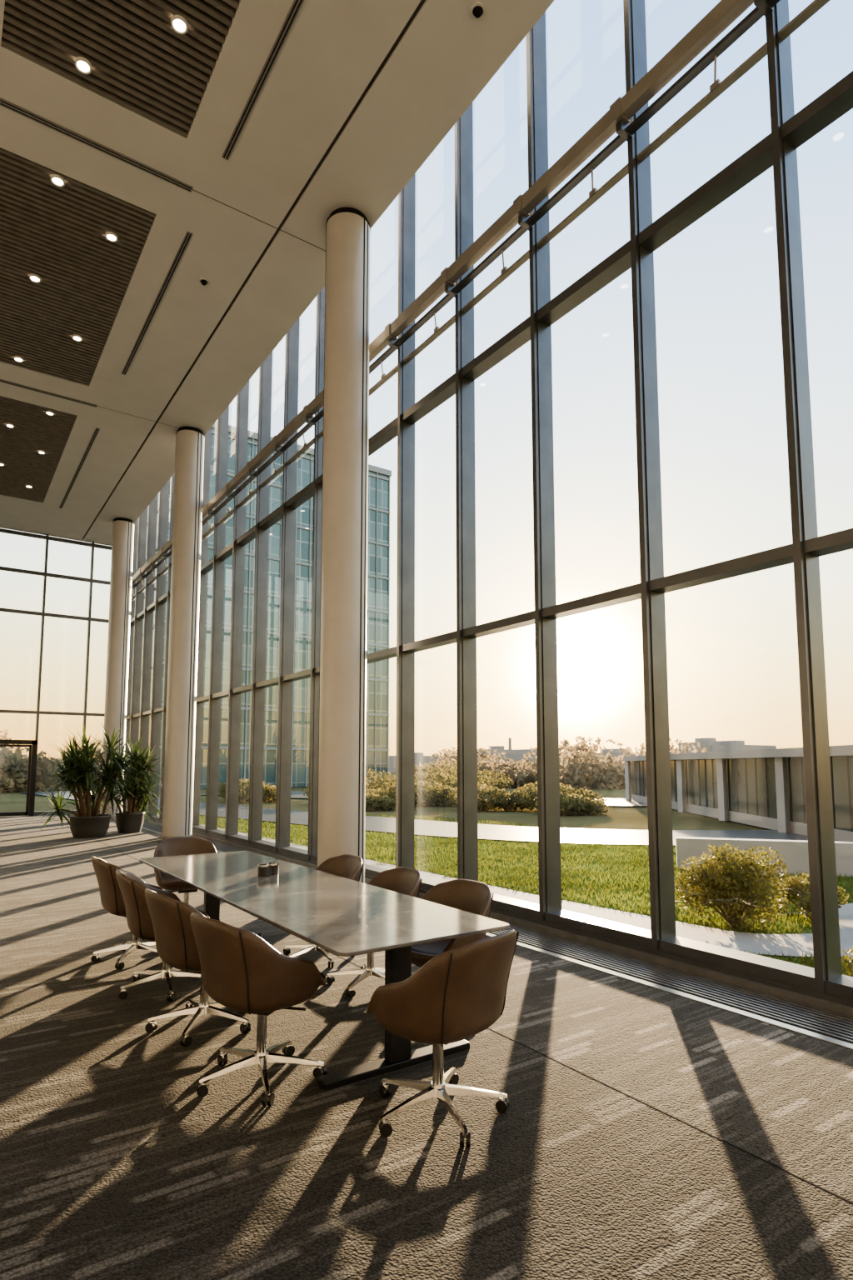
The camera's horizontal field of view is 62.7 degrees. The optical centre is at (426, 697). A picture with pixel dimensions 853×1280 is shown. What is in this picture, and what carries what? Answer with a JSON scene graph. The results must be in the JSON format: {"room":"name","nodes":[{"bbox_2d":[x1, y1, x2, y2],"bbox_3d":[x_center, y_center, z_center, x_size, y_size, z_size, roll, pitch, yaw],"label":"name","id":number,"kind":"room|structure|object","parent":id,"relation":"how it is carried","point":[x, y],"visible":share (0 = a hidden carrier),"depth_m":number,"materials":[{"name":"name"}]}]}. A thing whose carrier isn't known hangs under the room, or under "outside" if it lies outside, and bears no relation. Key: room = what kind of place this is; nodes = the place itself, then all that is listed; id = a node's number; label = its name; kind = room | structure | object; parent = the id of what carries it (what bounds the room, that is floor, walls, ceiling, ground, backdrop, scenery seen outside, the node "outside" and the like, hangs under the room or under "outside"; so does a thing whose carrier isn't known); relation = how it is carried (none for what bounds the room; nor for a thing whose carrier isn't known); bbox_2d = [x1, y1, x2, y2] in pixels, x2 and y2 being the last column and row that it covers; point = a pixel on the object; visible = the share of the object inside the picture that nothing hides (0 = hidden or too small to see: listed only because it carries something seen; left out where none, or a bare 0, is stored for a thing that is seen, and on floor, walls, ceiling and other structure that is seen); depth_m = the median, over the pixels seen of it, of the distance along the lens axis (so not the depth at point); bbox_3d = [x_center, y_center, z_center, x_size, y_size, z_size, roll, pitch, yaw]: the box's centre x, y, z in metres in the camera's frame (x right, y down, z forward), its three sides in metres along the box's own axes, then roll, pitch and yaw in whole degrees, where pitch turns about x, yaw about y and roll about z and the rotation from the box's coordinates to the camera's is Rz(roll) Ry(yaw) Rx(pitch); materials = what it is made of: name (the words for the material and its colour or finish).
{"room":"office meeting area","nodes":[
{"label":"office meeting area","id":0,"kind":"room"},
{"bbox_2d":[37,450,44,454],"bbox_3d":[-9.485,-6.040,17.237,0.170,0.032,0.170,4,-7,-35],"label":"recessed light","id":1,"kind":"object","parent":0,"point":[40,452],"depth_m":17.21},
{"bbox_2d":[0,526,111,545],"bbox_3d":[-16.419,-8.040,21.154,14.100,4.700,0.150,4,-7,-35],"label":"wall","id":2,"kind":"structure","parent":0,"point":[82,540],"depth_m":23.61,"materials":[{"name":"paint"}]},
{"bbox_2d":[0,0,554,544],"bbox_3d":[-7.469,-7.197,7.717,13.680,0.452,32.000,4,-7,-35],"label":"ceiling","id":3,"kind":"structure","parent":0,"point":[357,95],"depth_m":9.16,"materials":[{"name":"paint"}]},
{"bbox_2d":[0,395,77,502],"bbox_3d":[-10.310,-6.082,17.486,1.960,0.100,6.300,4,-7,-35],"label":"panel","id":4,"kind":"object","parent":3,"relation":"in","point":[33,430],"depth_m":16.94,"materials":[{"name":"brown wood"}]},
{"bbox_2d":[5,423,14,428],"bbox_3d":[-9.453,-6.170,15.879,0.170,0.032,0.170,4,-7,-35],"label":"recessed light","id":5,"kind":"object","parent":4,"relation":"in","point":[9,425],"depth_m":15.86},
{"bbox_2d":[45,410,54,415],"bbox_3d":[-8.247,-6.225,15.318,0.170,0.032,0.170,4,-7,-35],"label":"recessed light","id":6,"kind":"object","parent":4,"relation":"in","point":[48,412],"depth_m":15.30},
{"bbox_2d":[0,379,97,407],"bbox_3d":[-7.991,-6.320,14.418,2.210,0.013,0.100,4,-7,-35],"label":"ceiling vent","id":7,"kind":"object","parent":3,"relation":"in","point":[1,380],"visible":1,"depth_m":14.49,"materials":[{"name":"metal"}]},
{"bbox_2d":[0,147,156,385],"bbox_3d":[-6.140,-6.659,11.491,1.960,0.100,5.450,4,-7,-35],"label":"panel","id":8,"kind":"object","parent":3,"relation":"in","point":[52,232],"depth_m":10.81,"materials":[{"name":"brown wood"}]},
{"bbox_2d":[13,355,23,362],"bbox_3d":[-7.742,-6.421,13.281,0.170,0.032,0.170,4,-7,-35],"label":"recessed light","id":9,"kind":"object","parent":8,"relation":"in","point":[17,358],"depth_m":13.27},
{"bbox_2d":[29,274,40,283],"bbox_3d":[-6.197,-6.633,11.077,0.170,0.032,0.170,4,-7,-35],"label":"recessed light","id":10,"kind":"object","parent":8,"relation":"in","point":[33,277],"depth_m":11.06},
{"bbox_2d":[50,174,64,187],"bbox_3d":[-4.861,-6.811,9.225,0.170,0.032,0.170,4,-7,-35],"label":"recessed light","id":11,"kind":"object","parent":8,"relation":"in","point":[57,180],"depth_m":9.22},
{"bbox_2d":[71,334,82,341],"bbox_3d":[-6.302,-6.484,12.627,0.170,0.032,0.170,4,-7,-35],"label":"recessed light","id":12,"kind":"object","parent":8,"relation":"in","point":[76,337],"depth_m":12.61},
{"bbox_2d":[105,231,118,242],"bbox_3d":[-4.595,-6.717,10.208,0.170,0.032,0.170,4,-7,-35],"label":"recessed light","id":13,"kind":"object","parent":8,"relation":"in","point":[110,236],"depth_m":10.20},
{"bbox_2d":[59,428,99,508],"bbox_3d":[-9.261,-5.924,18.525,0.080,0.013,6.070,4,-7,-35],"label":"ceiling vent","id":14,"kind":"object","parent":3,"relation":"in","point":[97,430],"visible":1,"depth_m":18.01,"materials":[{"name":"black metal"}]},
{"bbox_2d":[0,97,193,192],"bbox_3d":[-4.052,-6.865,8.755,2.210,0.013,0.100,4,-7,-35],"label":"ceiling vent","id":15,"kind":"object","parent":3,"relation":"in","point":[3,102],"visible":1,"depth_m":8.68,"materials":[{"name":"black metal"}]},
{"bbox_2d":[0,0,239,137],"bbox_3d":[-2.212,-7.203,5.845,1.960,0.100,5.450,4,-7,-35],"label":"panel","id":16,"kind":"object","parent":3,"relation":"in","point":[133,51],"depth_m":7.52,"materials":[{"name":"brown wood"}]},
{"bbox_2d":[75,56,91,74],"bbox_3d":[-3.780,-6.957,7.706,0.170,0.032,0.170,4,-7,-35],"label":"recessed light","id":17,"kind":"object","parent":16,"relation":"in","point":[82,64],"depth_m":7.70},
{"bbox_2d":[170,15,188,34],"bbox_3d":[-2.571,-6.998,7.280,0.170,0.032,0.170,4,-7,-35],"label":"recessed light","id":18,"kind":"object","parent":16,"relation":"in","point":[179,24],"depth_m":7.28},
{"bbox_2d":[121,231,192,374],"bbox_3d":[-4.704,-6.555,11.974,0.080,0.013,4.480,4,-7,-35],"label":"ceiling vent","id":19,"kind":"object","parent":3,"relation":"in","point":[188,235],"visible":1,"depth_m":11.54,"materials":[{"name":"black metal"}]},
{"bbox_2d":[199,277,209,284],"bbox_3d":[-3.546,-6.612,11.147,0.150,0.060,0.150,4,-7,-35],"label":"smoke detector","id":20,"kind":"object","parent":3,"relation":"attached to","point":[203,281],"visible":1,"depth_m":11.12,"materials":[{"name":"paint"}]},
{"bbox_2d":[221,0,304,159],"bbox_3d":[-1.055,-7.060,6.728,0.080,0.013,5.300,4,-7,-35],"label":"ceiling vent","id":21,"kind":"object","parent":3,"relation":"in","point":[294,10],"visible":1,"depth_m":7.81,"materials":[{"name":"black metal"}]},
{"bbox_2d":[470,1,484,19],"bbox_3d":[0.524,-6.997,7.148,0.150,0.060,0.150,4,-7,-35],"label":"smoke detector","id":22,"kind":"object","parent":3,"relation":"attached to","point":[477,9],"visible":1,"depth_m":7.12,"materials":[{"name":"paint"}]},
{"bbox_2d":[0,814,852,1279],"bbox_3d":[-7.592,2.424,6.705,13.380,0.300,32.000,4,-7,-35],"label":"floor","id":23,"kind":"structure","parent":0,"point":[113,1165],"depth_m":3.11,"materials":[{"name":"carpet"}]},
{"bbox_2d":[0,739,37,816],"bbox_3d":[-13.803,2.505,21.735,2.910,2.420,0.175,4,-7,-35],"label":"frame","id":24,"kind":"object","parent":23,"relation":"on","point":[3,742],"visible":1,"depth_m":22.43,"materials":[{"name":"metal"}]},
{"bbox_2d":[0,528,111,815],"bbox_3d":[-16.422,-1.071,20.487,14.100,9.300,0.180,4,-7,-35],"label":"mullions","id":25,"kind":"object","parent":23,"relation":"on","point":[45,574],"visible":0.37,"depth_m":23.33,"materials":[{"name":"metal"}]},
{"bbox_2d":[30,721,147,838],"bbox_3d":[-7.741,1.864,16.092,2.577,2.615,2.193,-4,-7,36],"label":"potted palm","id":26,"kind":"object","parent":23,"relation":"on","point":[87,823],"visible":1,"depth_m":15.77,"materials":[{"name":"plant"}]},
{"bbox_2d":[100,517,134,819],"bbox_3d":[-9.566,-0.958,21.665,0.650,9.300,0.650,4,-7,-35],"label":"column","id":27,"kind":"structure","parent":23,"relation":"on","point":[118,637],"depth_m":21.53,"materials":[{"name":"paint"}]},
{"bbox_2d":[90,855,162,969],"bbox_3d":[-2.469,1.762,5.915,0.683,0.867,0.664,4,-7,-37],"label":"armchair","id":28,"kind":"object","parent":23,"relation":"on","point":[112,900],"visible":0.34,"depth_m":5.66,"materials":[{"name":"brown leather"}]},
{"bbox_2d":[90,734,164,833],"bbox_3d":[-7.165,2.041,16.991,1.856,2.435,1.981,-5,-7,40],"label":"potted palm","id":29,"kind":"object","parent":23,"relation":"on","point":[132,821],"visible":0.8,"depth_m":16.82,"materials":[{"name":"plant"}]},
{"bbox_2d":[115,869,209,1000],"bbox_3d":[-1.918,1.685,5.122,0.682,0.867,0.664,3,-6,-30],"label":"armchair","id":30,"kind":"object","parent":23,"relation":"on","point":[132,888],"visible":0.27,"depth_m":4.88,"materials":[{"name":"brown leather"}]},
{"bbox_2d":[160,425,204,840],"bbox_3d":[-5.467,-1.525,15.773,0.650,9.300,0.650,4,-7,-35],"label":"column","id":31,"kind":"structure","parent":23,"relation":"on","point":[189,459],"depth_m":15.52,"materials":[{"name":"paint"}]},
{"bbox_2d":[153,836,219,920],"bbox_3d":[-2.462,1.894,7.186,0.656,0.847,0.705,3,-6,-27],"label":"armchair","id":32,"kind":"object","parent":23,"relation":"on","point":[187,845],"visible":0.4,"depth_m":7.38,"materials":[{"name":"brown leather"}]},
{"bbox_2d":[161,875,181,885],"bbox_3d":[-2.456,1.863,7.178,0.561,0.068,0.493,3,-6,-27],"label":"cushion","id":33,"kind":"object","parent":32,"relation":"on","point":[167,880],"depth_m":6.90,"materials":[{"name":"brown leather"}]},
{"bbox_2d":[145,888,250,1046],"bbox_3d":[-1.405,1.615,4.394,0.692,0.867,0.663,5,-7,-40],"label":"armchair","id":34,"kind":"object","parent":23,"relation":"on","point":[176,946],"visible":0.55,"depth_m":4.14,"materials":[{"name":"brown leather"}]},
{"bbox_2d":[190,912,326,1105],"bbox_3d":[-0.886,1.540,3.654,0.658,0.875,0.657,5,-8,-44],"label":"armchair","id":35,"kind":"object","parent":23,"relation":"on","point":[242,972],"visible":1,"depth_m":3.43,"materials":[{"name":"brown leather"}]},
{"bbox_2d":[283,854,363,967],"bbox_3d":[-0.906,1.784,5.938,0.692,0.827,0.663,4,-7,-37],"label":"armchair","id":36,"kind":"object","parent":23,"relation":"on","point":[347,866],"visible":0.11,"depth_m":6.10,"materials":[{"name":"brown leather"}]},
{"bbox_2d":[139,850,509,1090],"bbox_3d":[-1.124,1.758,5.220,1.070,0.740,4.100,4,-7,-35],"label":"conference table","id":37,"kind":"object","parent":23,"relation":"on","point":[342,917],"visible":0.91,"depth_m":4.23,"materials":[{"name":"stone"}]},
{"bbox_2d":[257,861,279,876],"bbox_3d":[-1.273,1.378,5.628,0.098,0.094,0.193,-3,-7,32],"label":"cup","id":38,"kind":"object","parent":37,"relation":"on","point":[267,869],"visible":1,"depth_m":5.57,"materials":[{"name":"black plastic"}]},
{"bbox_2d":[316,206,370,883],"bbox_3d":[-1.112,-2.128,9.512,0.650,9.300,0.650,4,-7,-35],"label":"column","id":39,"kind":"structure","parent":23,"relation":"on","point":[342,680],"depth_m":9.26,"materials":[{"name":"paint"}]},
{"bbox_2d":[326,866,422,997],"bbox_3d":[-0.381,1.724,5.261,0.648,0.817,0.657,4,-7,-33],"label":"armchair","id":40,"kind":"object","parent":23,"relation":"on","point":[407,881],"visible":0.14,"depth_m":5.35,"materials":[{"name":"brown leather"}]},
{"bbox_2d":[366,929,519,1147],"bbox_3d":[0.063,1.510,3.301,0.696,0.867,0.661,-5,-7,41],"label":"armchair","id":41,"kind":"object","parent":23,"relation":"on","point":[459,993],"visible":1,"depth_m":3.07,"materials":[{"name":"brown leather"}]},
{"bbox_2d":[411,879,494,967],"bbox_3d":[0.070,1.663,4.632,0.703,0.817,0.656,5,-8,-44],"label":"armchair","id":42,"kind":"object","parent":23,"relation":"on","point":[470,896],"visible":0.21,"depth_m":4.76,"materials":[{"name":"brown leather"}]},
{"bbox_2d":[411,939,451,954],"bbox_3d":[0.059,1.647,4.624,0.493,0.068,0.561,5,-7,-40],"label":"cushion","id":43,"kind":"object","parent":42,"relation":"on","point":[435,947],"depth_m":4.47,"materials":[{"name":"brown leather"}]},
{"bbox_2d":[53,819,852,1203],"bbox_3d":[-3.184,2.537,9.455,0.008,0.002,31.500,4,-7,-35],"label":"trim","id":44,"kind":"structure","parent":23,"relation":"on","point":[53,819],"depth_m":3.30,"materials":[{"name":"grey metal"}]},
{"bbox_2d":[98,813,852,1049],"bbox_3d":[-1.714,2.789,10.759,0.920,0.350,32.000,4,-7,-35],"label":"trim","id":45,"kind":"structure","parent":23,"relation":"attached to","point":[830,1022],"depth_m":5.28,"materials":[{"name":"grey metal"}]},
{"bbox_2d":[122,0,852,1007],"bbox_3d":[-1.496,-4.314,11.594,0.270,13.950,32.000,4,-7,-35],"label":"mullions","id":46,"kind":"object","parent":45,"relation":"on","point":[790,131],"visible":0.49,"depth_m":7.46,"materials":[{"name":"metal"}]},
{"bbox_2d":[130,0,830,600],"bbox_3d":[-1.629,-4.770,11.546,0.315,0.470,32.000,4,-7,-35],"label":"rail","id":47,"kind":"object","parent":46,"relation":"attached to","point":[725,12],"visible":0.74,"depth_m":7.15,"materials":[{"name":"metal"}]},
{"label":"outside","id":48,"kind":"structure","parent":0,"visible":0},
{"bbox_2d":[0,772,772,829],"bbox_3d":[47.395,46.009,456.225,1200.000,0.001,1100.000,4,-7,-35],"label":"ground","id":49,"kind":"structure","parent":48,"point":[627,817],"depth_m":29.36,"materials":[{"name":"green plant"}]},
{"bbox_2d":[128,421,391,789],"bbox_3d":[-19.249,-7.165,74.059,22.500,32.500,22.400,4,-7,-35],"label":"glass tower","id":50,"kind":"structure","parent":49,"relation":"on","point":[378,519],"depth_m":64.83,"materials":[{"name":"blue glass"}]},
{"bbox_2d":[0,729,710,793],"bbox_3d":[14.818,6.243,71.891,136.689,6.286,143.587,4,-7,-35],"label":"tree line","id":51,"kind":"object","parent":49,"relation":"on","point":[592,771],"visible":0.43,"depth_m":61.55,"materials":[{"name":"green plant"}]},
{"bbox_2d":[218,760,611,815],"bbox_3d":[-2.257,4.852,41.032,19.142,2.516,27.192,0,-6,-4],"label":"shrubs","id":52,"kind":"object","parent":49,"relation":"on","point":[571,799],"visible":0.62,"depth_m":34.50,"materials":[{"name":"green plant"}]},
{"bbox_2d":[389,737,776,773],"bbox_3d":[27.045,13.274,163.210,39.046,8.900,90.378,4,-7,-35],"label":"buildings","id":53,"kind":"structure","parent":49,"relation":"on","point":[708,742],"depth_m":140.75},
{"bbox_2d":[623,745,852,841],"bbox_3d":[13.688,3.443,27.724,6.000,2.500,24.570,0,-6,3],"label":"pavilion building","id":54,"kind":"structure","parent":49,"relation":"on","point":[765,788],"depth_m":23.50,"materials":[{"name":"concrete"}]},
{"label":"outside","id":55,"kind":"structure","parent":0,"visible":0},
{"bbox_2d":[23,790,808,844],"bbox_3d":[-2.968,5.424,35.571,26.199,0.001,58.017,4,-7,-35],"label":"pathway","id":56,"kind":"structure","parent":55,"point":[429,827],"depth_m":21.13,"materials":[{"name":"concrete"}]},
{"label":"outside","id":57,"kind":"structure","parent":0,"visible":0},
{"bbox_2d":[200,790,647,805],"bbox_3d":[10.628,5.993,41.474,36.491,0.001,46.415,4,-7,-35],"label":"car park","id":58,"kind":"structure","parent":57,"point":[612,802],"depth_m":38.60,"materials":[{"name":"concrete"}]},
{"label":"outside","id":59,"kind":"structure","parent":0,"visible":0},
{"bbox_2d":[66,800,852,976],"bbox_3d":[-0.182,3.936,20.268,11.300,0.090,54.000,4,-7,-35],"label":"lawn","id":60,"kind":"structure","parent":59,"point":[615,877],"depth_m":13.37,"materials":[{"name":"green plant"}]},
{"bbox_2d":[156,814,852,956],"bbox_3d":[-0.804,3.794,18.448,7.200,0.001,28.307,4,-7,-35],"label":"garden path","id":61,"kind":"structure","parent":60,"relation":"on","point":[791,944],"depth_m":8.49,"materials":[{"name":"concrete"}]},
{"bbox_2d":[675,843,789,930],"bbox_3d":[3.855,2.364,8.876,1.383,1.063,1.234,-3,-6,31],"label":"shrub","id":62,"kind":"object","parent":60,"relation":"on","point":[722,882],"visible":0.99,"depth_m":8.65,"materials":[{"name":"green plant"}]},
{"bbox_2d":[675,836,852,876],"bbox_3d":[10.052,2.845,11.597,11.184,0.600,0.857,-3,-6,26],"label":"wall","id":63,"kind":"structure","parent":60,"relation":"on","point":[794,853],"depth_m":13.10,"materials":[{"name":"concrete"}]},
{"bbox_2d":[769,871,849,918],"bbox_3d":[5.094,2.653,9.331,0.936,0.579,0.877,4,-7,-35],"label":"shrub","id":64,"kind":"object","parent":60,"relation":"on","point":[804,901],"visible":0.56,"depth_m":9.29,"materials":[{"name":"green plant"}]},
{"bbox_2d":[841,945,852,975],"bbox_3d":[4.331,2.390,6.483,0.802,0.565,0.866,4,-7,-35],"label":"shrub","id":65,"kind":"object","parent":60,"relation":"on","point":[849,967],"visible":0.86,"depth_m":6.58,"materials":[{"name":"green plant"}]}
]}

